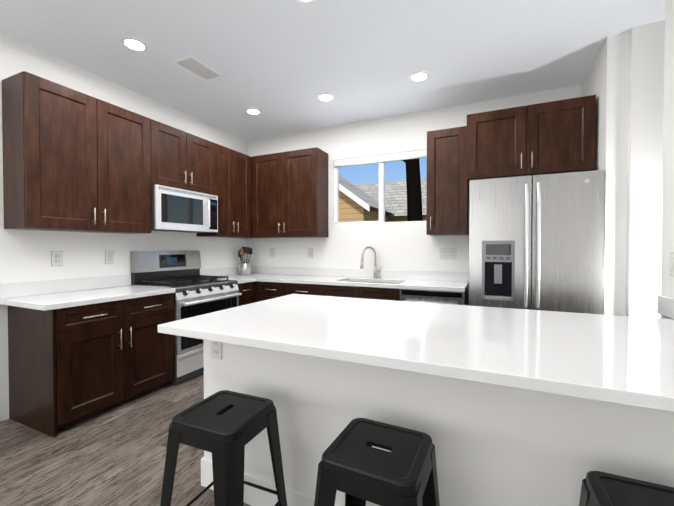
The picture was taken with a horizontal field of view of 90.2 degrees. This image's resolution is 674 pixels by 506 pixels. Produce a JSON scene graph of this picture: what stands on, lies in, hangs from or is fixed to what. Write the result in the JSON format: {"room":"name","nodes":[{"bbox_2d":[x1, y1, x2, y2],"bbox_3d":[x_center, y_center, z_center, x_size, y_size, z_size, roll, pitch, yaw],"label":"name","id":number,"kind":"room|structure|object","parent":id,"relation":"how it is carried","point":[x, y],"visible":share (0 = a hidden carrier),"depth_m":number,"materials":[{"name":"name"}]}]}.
{"room":"kitchen","nodes":[
{"label":"kitchen","id":0,"kind":"room"},
{"bbox_2d":[0,32,247,421],"bbox_3d":[-2.958,-0.176,1.659,0.150,2.880,7.750,0,1,25],"label":"wall","id":1,"kind":"structure","parent":0,"point":[25,255],"depth_m":2.98,"materials":[{"name":"white paint"}]},
{"bbox_2d":[51,251,62,265],"bbox_3d":[-2.338,0.046,2.808,0.010,0.126,0.080,0,1,25],"label":"electrical outlet","id":2,"kind":"object","parent":1,"relation":"attached to","point":[56,258],"visible":1,"depth_m":2.80,"materials":[{"name":"grey plastic"}]},
{"bbox_2d":[2,71,153,233],"bbox_3d":[-2.133,-0.734,2.861,0.325,1.100,0.960,0,1,25],"label":"upper cabinet","id":3,"kind":"object","parent":1,"relation":"attached to","point":[75,161],"depth_m":2.63,"materials":[{"name":"brown wood"}]},
{"bbox_2d":[105,251,113,263],"bbox_3d":[-2.160,0.041,3.193,0.010,0.126,0.080,0,1,25],"label":"electrical outlet","id":4,"kind":"object","parent":1,"relation":"attached to","point":[109,257],"visible":1,"depth_m":3.19,"materials":[{"name":"grey plastic"}]},
{"bbox_2d":[154,120,217,195],"bbox_3d":[-1.756,-0.982,3.672,0.325,0.630,0.835,0,1,25],"label":"upper cabinet","id":5,"kind":"object","parent":1,"relation":"attached to","point":[183,160],"depth_m":3.57,"materials":[{"name":"brown wood"}]},
{"bbox_2d":[151,184,217,232],"bbox_3d":[-1.708,-0.449,3.639,0.442,0.427,0.795,0,1,25],"label":"microwave","id":6,"kind":"object","parent":5,"relation":"attached to","point":[178,210],"visible":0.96,"depth_m":3.49,"materials":[{"name":"grey metal"}]},
{"bbox_2d":[197,144,249,237],"bbox_3d":[-1.449,-0.757,4.339,0.325,1.100,0.627,0,1,25],"label":"upper cabinet","id":7,"kind":"object","parent":1,"relation":"attached to","point":[233,166],"depth_m":4.25,"materials":[{"name":"brown wood"}]},
{"bbox_2d":[0,373,250,505],"bbox_3d":[-0.471,1.312,0.447,5.700,0.060,7.900,0,1,25],"label":"floor","id":8,"kind":"structure","parent":0,"point":[115,456],"depth_m":2.05,"materials":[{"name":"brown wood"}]},
{"bbox_2d":[8,293,174,436],"bbox_3d":[-1.976,0.809,2.818,0.665,0.875,0.942,0,1,25],"label":"base cabinet","id":9,"kind":"object","parent":8,"relation":"on","point":[69,366],"visible":0.98,"depth_m":2.48,"materials":[{"name":"brown wood"}]},
{"bbox_2d":[0,275,174,310],"bbox_3d":[-1.996,0.298,2.787,0.647,0.143,1.002,0,1,25],"label":"countertop","id":10,"kind":"structure","parent":9,"relation":"on","point":[50,295],"depth_m":2.70,"materials":[{"name":"white stone"}]},
{"bbox_2d":[131,251,241,384],"bbox_3d":[-1.570,0.607,3.610,0.731,1.255,0.829,0,1,25],"label":"range","id":11,"kind":"object","parent":8,"relation":"on","point":[196,293],"visible":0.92,"depth_m":3.42,"materials":[{"name":"grey metal"}]},
{"bbox_2d":[160,390,286,505],"bbox_3d":[-0.454,0.951,1.370,0.422,0.635,0.422,0,1,25],"label":"stool","id":12,"kind":"object","parent":8,"relation":"on","point":[224,427],"visible":1,"depth_m":1.26,"materials":[{"name":"black metal"}]},
{"bbox_2d":[237,281,256,305],"bbox_3d":[-1.378,0.789,4.152,0.630,0.876,0.300,0,1,25],"label":"base cabinet","id":13,"kind":"object","parent":8,"relation":"on","point":[254,291],"depth_m":4.06,"materials":[{"name":"brown wood"}]},
{"bbox_2d":[257,281,348,301],"bbox_3d":[-0.445,0.787,4.265,1.012,0.876,0.630,0,1,25],"label":"base cabinet","id":14,"kind":"object","parent":8,"relation":"on","point":[265,290],"depth_m":3.94,"materials":[{"name":"brown wood"}]},
{"bbox_2d":[200,266,468,291],"bbox_3d":[-0.131,0.391,3.932,3.071,0.363,0.959,0,1,25],"label":"countertop","id":15,"kind":"structure","parent":14,"relation":"on","point":[433,280],"depth_m":4.04,"materials":[{"name":"white stone"}]},
{"bbox_2d":[238,247,251,274],"bbox_3d":[-1.288,0.107,4.698,0.236,0.390,0.160,0,1,25],"label":"utensil holder","id":16,"kind":"object","parent":15,"relation":"on","point":[244,268],"visible":1,"depth_m":4.63,"materials":[{"name":"silver metal"}]},
{"bbox_2d":[360,246,382,278],"bbox_3d":[0.413,0.116,4.005,0.221,0.393,0.229,0,1,25],"label":"faucet","id":17,"kind":"object","parent":15,"relation":"on","point":[375,262],"visible":1,"depth_m":4.05,"materials":[{"name":"silver metal"}]},
{"bbox_2d":[314,418,439,505],"bbox_3d":[0.140,0.955,1.118,0.419,0.635,0.419,0,1,25],"label":"stool","id":18,"kind":"object","parent":8,"relation":"on","point":[356,467],"visible":1,"depth_m":1.04,"materials":[{"name":"black metal"}]},
{"bbox_2d":[400,286,468,305],"bbox_3d":[1.038,0.798,3.550,0.620,0.875,0.679,0,1,25],"label":"dishwasher","id":19,"kind":"object","parent":8,"relation":"on","point":[438,297],"visible":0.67,"depth_m":3.28,"materials":[{"name":"grey metal"}]},
{"bbox_2d":[201,340,673,505],"bbox_3d":[0.515,0.825,1.778,2.309,0.875,0.983,0,1,25],"label":"kitchen island","id":20,"kind":"object","parent":8,"relation":"on","point":[497,445],"visible":0.6,"depth_m":1.28,"materials":[{"name":"white paint"}]},
{"bbox_2d":[158,294,673,411],"bbox_3d":[0.492,0.314,1.777,2.357,0.143,1.410,0,1,25],"label":"countertop","id":21,"kind":"structure","parent":20,"relation":"on","point":[626,360],"depth_m":1.37,"materials":[{"name":"white stone"}]},
{"bbox_2d":[469,170,604,314],"bbox_3d":[1.740,0.305,3.077,0.946,1.875,0.934,0,1,25],"label":"fridge","id":22,"kind":"object","parent":8,"relation":"on","point":[536,242],"visible":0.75,"depth_m":2.69,"materials":[{"name":"grey metal"}]},
{"bbox_2d":[579,471,673,505],"bbox_3d":[0.813,0.959,0.811,0.415,0.635,0.415,0,1,25],"label":"stool","id":23,"kind":"object","parent":8,"relation":"on","point":[598,488],"visible":1,"depth_m":0.91,"materials":[{"name":"black metal"}]},
{"bbox_2d":[0,0,664,140],"bbox_3d":[-0.471,-1.637,0.402,5.700,0.080,7.900,0,1,25],"label":"ceiling","id":24,"kind":"structure","parent":0,"point":[281,65],"depth_m":2.68,"materials":[{"name":"white paint"}]},
{"bbox_2d":[120,37,148,51],"bbox_3d":[-1.580,-1.627,2.624,0.190,0.006,0.190,0,1,25],"label":"recessed light","id":25,"kind":"object","parent":24,"relation":"in","point":[135,44],"visible":1,"depth_m":2.62,"materials":[{"name":"white plastic"}]},
{"bbox_2d":[173,56,222,80],"bbox_3d":[-1.226,-1.632,2.984,0.210,0.008,0.360,0,1,25],"label":"ceiling vent","id":26,"kind":"object","parent":24,"relation":"in","point":[195,66],"visible":1,"depth_m":2.96,"materials":[{"name":"grey metal"}]},
{"bbox_2d":[245,108,261,114],"bbox_3d":[-0.975,-1.647,3.909,0.190,0.006,0.190,0,1,25],"label":"recessed light","id":27,"kind":"object","parent":24,"relation":"in","point":[254,111],"visible":1,"depth_m":3.90,"materials":[{"name":"white plastic"}]},
{"bbox_2d":[296,0,315,2],"bbox_3d":[-0.199,-1.619,2.084,0.190,0.006,0.190,0,1,25],"label":"recessed light","id":28,"kind":"object","parent":24,"relation":"in","point":[305,1],"visible":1,"depth_m":2.16,"materials":[{"name":"white plastic"}]},
{"bbox_2d":[317,93,334,100],"bbox_3d":[-0.118,-1.641,3.545,0.190,0.006,0.190,0,1,25],"label":"recessed light","id":29,"kind":"object","parent":24,"relation":"in","point":[325,97],"visible":1,"depth_m":3.54,"materials":[{"name":"white plastic"}]},
{"bbox_2d":[409,71,429,81],"bbox_3d":[0.763,-1.635,3.115,0.190,0.006,0.190,0,1,25],"label":"recessed light","id":30,"kind":"object","parent":24,"relation":"in","point":[418,76],"visible":1,"depth_m":3.10,"materials":[{"name":"white plastic"}]},
{"bbox_2d":[248,85,580,271],"bbox_3d":[1.157,-0.211,3.941,5.400,2.880,0.150,0,1,25],"label":"wall","id":31,"kind":"structure","parent":0,"point":[407,246],"depth_m":4.16,"materials":[{"name":"white paint"}]},
{"bbox_2d":[270,248,273,256],"bbox_3d":[-0.937,-0.004,4.824,0.080,0.126,0.010,0,1,25],"label":"electrical outlet","id":32,"kind":"object","parent":31,"relation":"attached to","point":[271,252],"visible":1,"depth_m":4.82,"materials":[{"name":"grey plastic"}]},
{"bbox_2d":[250,147,327,237],"bbox_3d":[-0.649,-0.759,4.505,1.031,1.100,0.325,0,1,25],"label":"upper cabinet","id":33,"kind":"object","parent":31,"relation":"attached to","point":[289,189],"depth_m":4.33,"materials":[{"name":"brown wood"}]},
{"bbox_2d":[308,248,312,257],"bbox_3d":[-0.365,0.000,4.560,0.080,0.126,0.010,0,1,25],"label":"electrical outlet","id":34,"kind":"object","parent":31,"relation":"attached to","point":[310,252],"visible":1,"depth_m":4.55,"materials":[{"name":"grey plastic"}]},
{"bbox_2d":[334,149,426,224],"bbox_3d":[0.555,-0.787,4.185,1.285,0.855,0.096,0,1,25],"label":"window unit","id":35,"kind":"structure","parent":31,"relation":"in","point":[382,159],"depth_m":4.18,"materials":[{"name":"white plastic"}]},
{"bbox_2d":[426,126,468,235],"bbox_3d":[1.202,-0.746,3.629,0.412,1.100,0.360,0,1,25],"label":"upper cabinet","id":36,"kind":"object","parent":31,"relation":"attached to","point":[447,199],"visible":0.98,"depth_m":3.50,"materials":[{"name":"brown wood"}]},
{"bbox_2d":[440,248,455,258],"bbox_3d":[1.259,0.006,3.808,0.176,0.126,0.010,0,1,25],"label":"electrical outlet","id":37,"kind":"object","parent":31,"relation":"attached to","point":[447,253],"visible":1,"depth_m":3.81,"materials":[{"name":"grey plastic"}]},
{"bbox_2d":[466,95,595,184],"bbox_3d":[1.774,-0.987,3.192,0.980,0.605,0.665,0,1,25],"label":"upper cabinet","id":38,"kind":"object","parent":31,"relation":"attached to","point":[555,137],"visible":1,"depth_m":2.90,"materials":[{"name":"brown wood"}]},
{"bbox_2d":[581,32,628,315],"bbox_3d":[2.265,-0.195,2.894,0.130,2.880,0.820,0,1,25],"label":"wall","id":39,"kind":"structure","parent":0,"point":[606,81],"depth_m":2.52,"materials":[{"name":"white paint"}]},
{"bbox_2d":[626,20,664,317],"bbox_3d":[2.688,-0.185,2.235,1.189,2.880,0.100,0,1,25],"label":"wall","id":40,"kind":"structure","parent":0,"point":[645,161],"depth_m":2.40,"materials":[{"name":"white paint"}]},
{"bbox_2d":[661,0,673,318],"bbox_3d":[0.636,-0.138,-0.886,0.130,2.880,6.150,0,1,25],"label":"wall","id":41,"kind":"structure","parent":0,"point":[667,285],"depth_m":1.87,"materials":[{"name":"white paint"}]},
{"bbox_2d":[669,253,673,275],"bbox_3d":[1.797,0.062,1.797,0.012,0.126,0.096,0,1,25],"label":"light switch","id":42,"kind":"object","parent":41,"relation":"attached to","point":[671,264],"visible":0.98,"depth_m":1.80,"materials":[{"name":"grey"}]},
{"label":"outside","id":43,"kind":"structure","parent":0,"visible":0},
{"bbox_2d":[339,175,426,221],"bbox_3d":[2.759,-1.425,14.168,13.100,5.000,9.510,0,1,25],"label":"house","id":44,"kind":"structure","parent":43,"point":[358,202],"depth_m":12.27,"materials":[{"name":"brown"}]},
{"bbox_2d":[402,158,422,220],"bbox_3d":[1.359,-1.319,7.054,0.946,5.007,0.340,0,1,25],"label":"tree","id":45,"kind":"object","parent":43,"point":[414,196],"depth_m":6.83,"materials":[{"name":"black plant"}]}
]}

